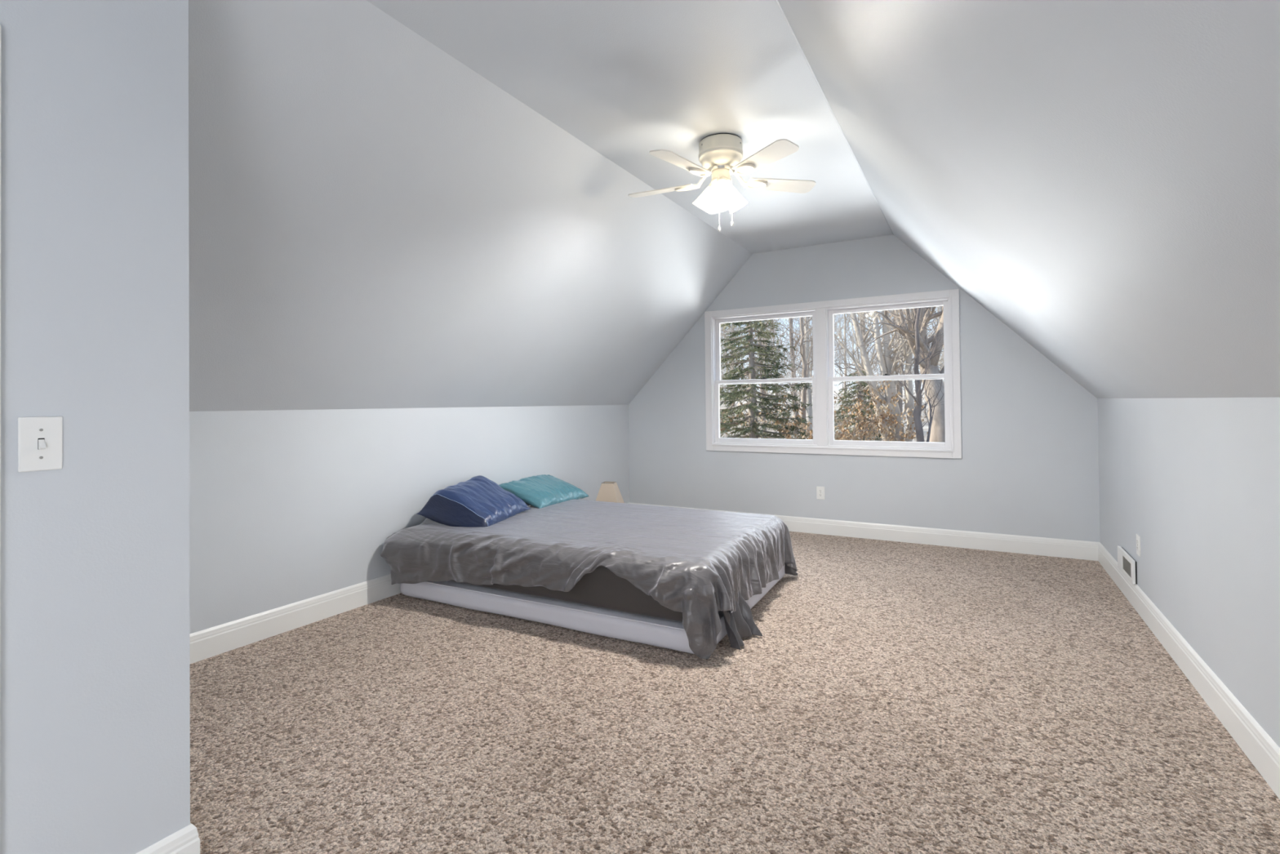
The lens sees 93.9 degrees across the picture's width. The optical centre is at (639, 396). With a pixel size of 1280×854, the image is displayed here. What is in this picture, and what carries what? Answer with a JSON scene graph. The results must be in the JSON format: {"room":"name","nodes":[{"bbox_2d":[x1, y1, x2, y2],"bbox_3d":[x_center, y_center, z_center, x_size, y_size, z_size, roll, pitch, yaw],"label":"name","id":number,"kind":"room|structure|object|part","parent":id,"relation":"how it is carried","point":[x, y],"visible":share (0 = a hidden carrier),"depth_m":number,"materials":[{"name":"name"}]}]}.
{"room":"bedroom","nodes":[
{"label":"bedroom","id":0,"kind":"room"},
{"bbox_2d":[0,0,199,853],"bbox_3d":[-2.603,-0.080,0.671,1.550,2.727,3.024,-1,-1,29],"label":"wall","id":1,"kind":"structure","parent":0,"point":[95,660],"depth_m":1.43,"materials":[{"name":"grey paint"}]},
{"bbox_2d":[0,25,0,537],"bbox_3d":[-1.397,0.238,1.247,0.021,2.080,0.087,-1,-1,29],"label":"trim","id":2,"kind":"structure","parent":1,"relation":"attached to","point":[0,25],"depth_m":1.28,"materials":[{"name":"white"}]},
{"bbox_2d":[17,416,62,471],"bbox_3d":[-1.343,0.106,1.342,0.018,0.121,0.073,-1,-1,29],"label":"light switch","id":3,"kind":"object","parent":1,"relation":"attached to","point":[39,438],"visible":1,"depth_m":1.34,"materials":[{"name":"white plastic"}]},
{"bbox_2d":[189,404,629,633],"bbox_3d":[-2.127,0.691,3.225,0.140,1.230,7.952,-1,-1,29],"label":"wall","id":4,"kind":"structure","parent":0,"point":[286,507],"depth_m":3.60,"materials":[{"name":"grey paint"}]},
{"bbox_2d":[189,502,629,663],"bbox_3d":[-1.318,1.241,4.493,0.016,0.142,4.944,-1,-1,29],"label":"baseboard","id":5,"kind":"structure","parent":4,"relation":"attached to","point":[208,642],"depth_m":3.32,"materials":[{"name":"white wood"}]},
{"bbox_2d":[188,0,752,411],"bbox_3d":[-1.490,-0.732,2.875,1.555,1.595,7.952,-1,-1,29],"label":"ceiling","id":6,"kind":"structure","parent":0,"point":[375,222],"depth_m":3.03,"materials":[{"name":"grey paint"}]},
{"bbox_2d":[365,0,893,253],"bbox_3d":[-0.253,-1.521,2.185,1.500,0.140,7.952,-1,-1,29],"label":"ceiling","id":7,"kind":"structure","parent":0,"point":[628,80],"depth_m":2.79,"materials":[{"name":"grey paint"}]},
{"bbox_2d":[628,133,815,231],"bbox_3d":[0.427,-1.181,3.403,1.073,0.529,1.095,-1,-1,29],"label":"ceiling fan","id":8,"kind":"object","parent":7,"relation":"attached to","point":[720,156],"visible":1,"depth_m":3.32,"materials":[{"name":"white"}]},
{"bbox_3d":[0.129,-1.219,3.549,0.407,0.031,0.131,-1,-1,24],"label":"blade","id":9,"kind":"part","parent":8,"relation":"part of","materials":[{"name":"white laminate"}]},
{"bbox_3d":[0.216,-1.224,3.130,0.131,0.031,0.407,-1,-1,42],"label":"blade","id":10,"kind":"part","parent":8,"relation":"part of","materials":[{"name":"white laminate"}]},
{"bbox_3d":[0.375,-1.130,3.452,0.142,0.151,0.116,-1,-1,29],"label":"lamp shade","id":11,"kind":"part","parent":8,"relation":"part of","materials":[{"name":"white glass"}]},
{"bbox_2d":[708,182,715,190],"bbox_3d":[0.404,-1.170,3.433,0.103,0.119,0.058,-1,-1,29],"label":"socket","id":12,"kind":"object","parent":8,"relation":"attached to","point":[712,186],"depth_m":3.40,"materials":[{"name":"white"}]},
{"bbox_3d":[0.500,-1.220,3.761,0.131,0.031,0.407,-1,-1,6],"label":"blade","id":13,"kind":"part","parent":8,"relation":"part of","materials":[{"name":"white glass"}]},
{"bbox_3d":[0.458,-1.442,3.402,0.232,0.008,0.232,-1,-1,29],"label":"mounting plate","id":14,"kind":"part","parent":8,"relation":"part of","materials":[{"name":"black"}]},
{"bbox_2d":[716,176,727,195],"bbox_3d":[0.458,-1.171,3.333,0.076,0.119,0.097,-1,-1,29],"label":"socket","id":15,"kind":"object","parent":8,"relation":"attached to","point":[721,180],"depth_m":3.30,"materials":[{"name":"white"}]},
{"bbox_3d":[0.466,-1.132,3.290,0.116,0.151,0.137,-1,-1,29],"label":"lamp shade","id":16,"kind":"part","parent":8,"relation":"part of","materials":[{"name":"white glass"}]},
{"bbox_3d":[0.559,-1.131,3.446,0.120,0.151,0.136,-1,-1,29],"label":"lamp shade","id":17,"kind":"part","parent":8,"relation":"part of","materials":[{"name":"white glass"}]},
{"bbox_3d":[0.641,-1.229,3.084,0.131,0.031,0.407,0,-1,-30],"label":"blade","id":18,"kind":"part","parent":8,"relation":"part of","materials":[{"name":"white laminate"}]},
{"bbox_3d":[0.816,-1.226,3.473,0.407,0.031,0.131,0,-1,-12],"label":"blade","id":19,"kind":"part","parent":8,"relation":"part of","materials":[{"name":"white laminate"}]},
{"bbox_2d":[190,531,1279,853],"bbox_3d":[-0.230,1.375,2.158,4.474,0.200,8.232,-1,-1,29],"label":"floor","id":20,"kind":"structure","parent":0,"point":[892,697],"depth_m":2.27,"materials":[{"name":"beige carpet"}]},
{"bbox_2d":[400,564,785,653],"bbox_3d":[-0.273,1.227,4.072,2.160,0.139,1.535,-1,-1,28],"label":"frame","id":21,"kind":"object","parent":20,"relation":"on","point":[656,632],"visible":0.3,"depth_m":3.32,"materials":[{"name":"white wood"}]},
{"bbox_2d":[447,565,718,622],"bbox_3d":[-0.278,1.012,4.075,2.155,0.302,1.526,-1,-1,28],"label":"mattress","id":22,"kind":"object","parent":21,"relation":"on","point":[601,588],"visible":0.08,"depth_m":3.17,"materials":[{"name":"grey fabric"}]},
{"bbox_2d":[417,475,530,527],"bbox_3d":[-1.153,0.753,4.239,0.500,0.327,0.690,-1,-1,17],"label":"pillow","id":23,"kind":"object","parent":22,"relation":"on","point":[478,501],"visible":0.94,"depth_m":4.02,"materials":[{"name":"blue fabric"}]},
{"bbox_2d":[380,498,797,658],"bbox_3d":[-0.251,1.042,4.026,2.274,0.478,1.729,-1,-1,28],"label":"comforter","id":24,"kind":"object","parent":22,"relation":"on","point":[691,562],"visible":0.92,"depth_m":3.52,"materials":[{"name":"grey fabric"}]},
{"bbox_2d":[498,474,588,508],"bbox_3d":[-0.795,0.784,4.987,0.436,0.224,0.721,-1,-1,27],"label":"pillow","id":25,"kind":"object","parent":24,"relation":"on","point":[541,491],"visible":0.94,"depth_m":4.83,"materials":[{"name":"teal fabric"}]},
{"bbox_2d":[722,586,762,649],"bbox_3d":[0.534,1.150,3.120,0.165,0.232,0.277,-1,-1,28],"label":"sheet","id":26,"kind":"object","parent":22,"relation":"hanging from","point":[740,624],"visible":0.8,"depth_m":3.15,"materials":[{"name":"grey fabric"}]},
{"bbox_2d":[595,481,624,502],"bbox_3d":[-0.289,1.060,5.631,0.250,0.506,0.250,-1,-1,12],"label":"table lamp","id":27,"kind":"object","parent":20,"relation":"on","point":[609,491],"visible":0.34,"depth_m":5.56,"materials":[{"name":"brown fabric"}]},
{"bbox_2d":[628,235,1100,542],"bbox_3d":[1.734,-0.070,5.703,4.194,2.727,0.140,-1,-1,29],"label":"wall","id":28,"kind":"structure","parent":0,"point":[1028,464],"depth_m":5.31,"materials":[{"name":"grey paint"}]},
{"bbox_2d":[816,486,824,499],"bbox_3d":[1.700,0.908,5.631,0.075,0.120,0.009,-1,-1,29],"label":"wall outlet","id":29,"kind":"object","parent":28,"relation":"attached to","point":[820,490],"visible":1,"depth_m":5.63,"materials":[{"name":"white plastic"}]},
{"bbox_2d":[704,288,961,458],"bbox_3d":[1.726,-0.176,5.687,2.328,1.437,0.156,-1,-1,29],"label":"window","id":30,"kind":"structure","parent":28,"relation":"in","point":[822,313],"depth_m":5.62,"materials":[{"name":"white plastic"}]},
{"bbox_3d":[1.237,0.149,5.955,1.048,0.645,0.036,-1,-1,29],"label":"sash","id":31,"kind":"part","parent":30,"relation":"part of","materials":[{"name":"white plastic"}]},
{"bbox_3d":[1.253,-0.471,6.000,1.036,0.680,0.035,-1,-1,29],"label":"sash","id":32,"kind":"part","parent":30,"relation":"part of","materials":[{"name":"white plastic"}]},
{"bbox_3d":[2.244,-0.487,5.445,1.012,0.680,0.035,-1,-1,29],"label":"sash","id":33,"kind":"part","parent":30,"relation":"part of","materials":[{"name":"white plastic"}]},
{"bbox_3d":[2.228,0.133,5.399,1.024,0.645,0.036,-1,-1,29],"label":"sash","id":34,"kind":"part","parent":30,"relation":"part of","materials":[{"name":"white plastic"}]},
{"bbox_2d":[775,0,893,235],"bbox_3d":[0.316,-1.460,1.866,0.012,0.012,7.952,-1,-1,29],"label":"trim","id":35,"kind":"structure","parent":28,"relation":"attached to","point":[776,1],"depth_m":2.91,"materials":[{"name":"grey paint"}]},
{"bbox_2d":[629,502,1099,560],"bbox_3d":[1.708,1.222,5.621,4.194,0.142,0.016,-1,-1,29],"label":"baseboard","id":36,"kind":"structure","parent":28,"relation":"attached to","point":[1053,547],"depth_m":5.10,"materials":[{"name":"white wood"}]},
{"bbox_2d":[777,0,1279,398],"bbox_3d":[0.994,-0.780,1.483,1.539,1.578,7.952,-1,-1,29],"label":"ceiling","id":37,"kind":"structure","parent":0,"point":[1101,178],"depth_m":1.64,"materials":[{"name":"grey paint"}]},
{"bbox_2d":[1097,397,1279,747],"bbox_3d":[1.653,0.622,1.106,0.140,1.247,7.952,-1,-1,29],"label":"wall","id":38,"kind":"structure","parent":0,"point":[1197,479],"depth_m":2.44,"materials":[{"name":"grey paint"}]},
{"bbox_2d":[1117,545,1137,584],"bbox_3d":[3.037,1.046,3.732,0.024,0.140,0.420,-1,-1,29],"label":"air vent","id":39,"kind":"object","parent":38,"relation":"in","point":[1126,563],"visible":1,"depth_m":3.67,"materials":[{"name":"white metal"}]},
{"bbox_2d":[1136,533,1140,556],"bbox_3d":[2.910,0.868,3.495,0.009,0.120,0.080,-1,-1,29],"label":"wall outlet","id":40,"kind":"object","parent":38,"relation":"attached to","point":[1138,537],"visible":1,"depth_m":3.48,"materials":[{"name":"white plastic"}]},
{"bbox_2d":[1097,542,1279,799],"bbox_3d":[1.591,1.175,1.139,0.016,0.142,7.952,-1,-1,29],"label":"baseboard","id":41,"kind":"structure","parent":38,"relation":"attached to","point":[1259,747],"depth_m":2.42,"materials":[{"name":"white"}]},
{"label":"outside","id":42,"kind":"structure","parent":0,"visible":0},
{"bbox_2d":[720,389,929,441],"bbox_3d":[9.012,1.423,42.631,70.000,4.827,70.000,-1,-1,29],"label":"ground","id":43,"kind":"structure","parent":42,"point":[925,427],"depth_m":41.60,"materials":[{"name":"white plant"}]},
{"bbox_2d":[720,323,746,436],"bbox_3d":[2.477,-1.231,23.588,3.898,7.788,3.384,0,-1,-24],"label":"slender tree","id":44,"kind":"object","parent":43,"relation":"on","point":[721,323],"visible":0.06,"depth_m":23.53,"materials":[{"name":"grey plant"}]},
{"bbox_2d":[720,322,745,391],"bbox_3d":[4.129,-4.019,33.105,5.708,12.297,4.933,0,-1,-10],"label":"slender tree","id":45,"kind":"object","parent":43,"relation":"on","point":[726,322],"visible":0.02,"depth_m":32.93,"materials":[{"name":"grey plant"}]},
{"bbox_2d":[721,324,747,406],"bbox_3d":[8.219,-6.457,54.168,4.619,14.934,6.226,0,-1,-32],"label":"slender tree","id":46,"kind":"object","parent":43,"relation":"on","point":[733,405],"visible":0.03,"depth_m":54.56,"materials":[{"name":"grey plant"}]},
{"bbox_2d":[720,325,758,411],"bbox_3d":[7.763,-5.261,47.876,4.138,13.331,5.569,-1,-1,-1],"label":"slender tree","id":47,"kind":"object","parent":43,"relation":"on","point":[734,326],"visible":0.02,"depth_m":47.50,"materials":[{"name":"grey plant"}]},
{"bbox_2d":[719,324,778,422],"bbox_3d":[6.375,-3.615,37.534,5.514,10.957,4.690,-1,-1,17],"label":"slender tree","id":48,"kind":"object","parent":43,"relation":"on","point":[723,370],"visible":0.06,"depth_m":37.72,"materials":[{"name":"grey plant"}]},
{"bbox_2d":[720,316,803,424],"bbox_3d":[5.426,-5.520,32.033,6.419,15.180,4.910,0,-1,-41],"label":"slender tree","id":49,"kind":"object","parent":43,"relation":"on","point":[746,411],"visible":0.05,"depth_m":32.59,"materials":[{"name":"grey plant"}]},
{"bbox_2d":[720,396,811,439],"bbox_3d":[1.384,1.661,12.873,4.238,3.311,4.003,0,-1,-37],"label":"bush","id":50,"kind":"object","parent":43,"relation":"on","point":[723,412],"visible":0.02,"depth_m":13.12,"materials":[{"name":"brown plant"}]},
{"bbox_2d":[719,319,813,439],"bbox_3d":[2.727,0.214,13.840,3.975,5.704,4.161,0,-1,-12],"label":"evergreen tree","id":51,"kind":"object","parent":43,"relation":"on","point":[751,393],"visible":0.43,"depth_m":13.70,"materials":[{"name":"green plant"}]},
{"bbox_2d":[720,318,812,433],"bbox_3d":[4.667,-3.534,25.275,4.830,12.166,5.671,-1,-1,21],"label":"slender tree","id":52,"kind":"object","parent":43,"relation":"on","point":[766,324],"visible":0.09,"depth_m":24.84,"materials":[{"name":"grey plant"}]},
{"bbox_2d":[753,320,795,406],"bbox_3d":[10.043,-3.036,43.634,4.377,8.764,3.789,-1,-1,11],"label":"slender tree","id":53,"kind":"object","parent":43,"relation":"on","point":[784,376],"visible":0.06,"depth_m":43.68,"materials":[{"name":"grey plant"}]},
{"bbox_2d":[753,318,813,416],"bbox_3d":[8.719,-3.587,37.976,4.396,10.644,5.122,-1,-1,35],"label":"slender tree","id":54,"kind":"object","parent":43,"relation":"on","point":[780,318],"visible":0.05,"depth_m":37.90,"materials":[{"name":"grey plant"}]},
{"bbox_2d":[783,316,812,406],"bbox_3d":[13.340,-3.415,49.305,4.072,8.697,3.690,0,-1,-42],"label":"slender tree","id":55,"kind":"object","parent":43,"relation":"on","point":[803,317],"visible":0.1,"depth_m":49.13,"materials":[{"name":"grey plant"}]},
{"bbox_2d":[758,313,855,439],"bbox_3d":[4.187,-1.157,16.151,3.078,8.144,3.136,-1,-1,41],"label":"bare tree","id":56,"kind":"object","parent":43,"relation":"on","point":[805,365],"visible":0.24,"depth_m":15.87,"materials":[{"name":"grey plant"}]},
{"bbox_2d":[752,311,862,432],"bbox_3d":[7.456,-6.622,31.086,5.372,17.362,7.459,-1,-1,-5],"label":"slender tree","id":57,"kind":"object","parent":43,"relation":"on","point":[791,339],"visible":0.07,"depth_m":31.19,"materials":[{"name":"grey plant"}]},
{"bbox_2d":[782,318,841,402],"bbox_3d":[12.525,-3.826,44.343,4.816,10.111,4.088,-1,-1,31],"label":"slender tree","id":58,"kind":"object","parent":43,"relation":"on","point":[802,318],"visible":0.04,"depth_m":44.44,"materials":[{"name":"grey plant"}]},
{"bbox_2d":[793,313,853,397],"bbox_3d":[11.181,-3.614,37.258,3.471,10.656,4.621,0,-1,-40],"label":"slender tree","id":59,"kind":"object","parent":43,"relation":"on","point":[839,315],"visible":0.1,"depth_m":36.49,"materials":[{"name":"grey plant"}]},
{"bbox_2d":[759,311,906,439],"bbox_3d":[7.118,-4.413,23.255,5.760,14.010,4.602,0,-1,-30],"label":"slender tree","id":60,"kind":"object","parent":43,"relation":"on","point":[809,392],"visible":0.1,"depth_m":22.65,"materials":[{"name":"grey plant"}]},
{"bbox_2d":[798,312,869,414],"bbox_3d":[13.161,-5.127,40.853,5.282,12.982,4.268,-1,-1,-5],"label":"slender tree","id":61,"kind":"object","parent":43,"relation":"on","point":[845,333],"visible":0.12,"depth_m":40.89,"materials":[{"name":"grey plant"}]},
{"bbox_2d":[760,374,928,441],"bbox_3d":[4.995,1.179,14.368,4.682,3.528,4.657,-1,-1,29],"label":"bush","id":62,"kind":"object","parent":43,"relation":"on","point":[843,436],"visible":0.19,"depth_m":14.89,"materials":[{"name":"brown plant"}]},
{"bbox_2d":[809,310,890,417],"bbox_3d":[12.809,-6.577,36.269,5.117,16.544,6.862,-1,-1,41],"label":"slender tree","id":63,"kind":"object","parent":43,"relation":"on","point":[863,331],"visible":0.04,"depth_m":36.09,"materials":[{"name":"grey plant"}]},
{"bbox_2d":[840,312,882,372],"bbox_3d":[19.238,-7.850,50.565,5.266,17.012,6.983,-1,-1,17],"label":"slender tree","id":64,"kind":"object","parent":43,"relation":"on","point":[860,313],"visible":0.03,"depth_m":50.28,"materials":[{"name":"grey plant"}]},
{"bbox_2d":[833,370,890,440],"bbox_3d":[6.787,0.935,18.498,2.791,3.643,3.247,0,-1,-21],"label":"evergreen tree","id":65,"kind":"object","parent":43,"relation":"on","point":[858,392],"visible":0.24,"depth_m":18.48,"materials":[{"name":"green plant"}]},
{"bbox_2d":[833,311,903,417],"bbox_3d":[10.854,-2.303,28.987,3.682,8.567,4.296,-1,-1,8],"label":"slender tree","id":66,"kind":"object","parent":43,"relation":"on","point":[858,317],"visible":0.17,"depth_m":29.60,"materials":[{"name":"grey plant"}]},
{"bbox_2d":[800,306,942,441],"bbox_3d":[6.258,-1.504,15.825,3.832,8.786,4.610,-1,-1,23],"label":"bare tree","id":67,"kind":"object","parent":43,"relation":"on","point":[884,362],"visible":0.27,"depth_m":15.71,"materials":[{"name":"grey plant"}]},
{"bbox_3d":[6.428,-1.444,16.224,2.739,6.236,2.017,-1,-1,29],"label":"stem","id":68,"kind":"part","parent":67,"relation":"part of","materials":[{"name":"grey plant"}]},
{"bbox_3d":[5.848,-1.041,16.371,2.519,6.675,1.873,-1,-1,43],"label":"stem","id":69,"kind":"part","parent":67,"relation":"part of","materials":[{"name":"grey plant"}]},
{"bbox_3d":[6.938,-1.315,15.236,1.371,6.572,3.018,0,-1,-25],"label":"stem","id":70,"kind":"part","parent":67,"relation":"part of","materials":[{"name":"grey plant"}]},
{"bbox_2d":[833,309,940,426],"bbox_3d":[9.338,-3.198,22.086,4.746,11.354,3.511,-1,-1,38],"label":"slender tree","id":71,"kind":"object","parent":43,"relation":"on","point":[900,388],"visible":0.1,"depth_m":21.52,"materials":[{"name":"grey plant"}]},
{"bbox_2d":[860,309,922,404],"bbox_3d":[16.871,-4.083,39.694,4.526,10.930,3.397,-1,-1,22],"label":"slender tree","id":72,"kind":"object","parent":43,"relation":"on","point":[893,309],"visible":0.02,"depth_m":39.33,"materials":[{"name":"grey plant"}]},
{"bbox_2d":[853,306,945,442],"bbox_3d":[6.695,-1.709,13.486,4.246,9.246,3.649,0,-1,-40],"label":"bare tree","id":73,"kind":"object","parent":43,"relation":"on","point":[938,427],"visible":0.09,"depth_m":13.38,"materials":[{"name":"grey plant"}]},
{"bbox_2d":[861,309,943,425],"bbox_3d":[11.920,-2.818,27.216,4.567,9.829,3.943,-1,-1,40],"label":"slender tree","id":74,"kind":"object","parent":43,"relation":"on","point":[902,309],"visible":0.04,"depth_m":27.07,"materials":[{"name":"grey plant"}]},
{"bbox_2d":[881,307,944,441],"bbox_3d":[5.848,0.185,12.286,1.560,5.505,2.522,-1,-1,29],"label":"bare tree","id":75,"kind":"object","parent":43,"relation":"on","point":[917,410],"visible":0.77,"depth_m":12.25,"materials":[{"name":"grey plant"}]},
{"bbox_2d":[894,306,944,411],"bbox_3d":[10.480,-2.370,20.152,4.045,9.574,4.906,-1,-1,24],"label":"slender tree","id":76,"kind":"object","parent":43,"relation":"on","point":[941,361],"visible":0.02,"depth_m":20.70,"materials":[{"name":"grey plant"}]},
{"bbox_2d":[912,306,944,384],"bbox_3d":[16.422,-4.064,33.066,5.829,11.558,4.907,0,-1,-35],"label":"slender tree","id":77,"kind":"object","parent":43,"relation":"on","point":[940,307],"visible":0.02,"depth_m":32.79,"materials":[{"name":"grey plant"}]}
]}

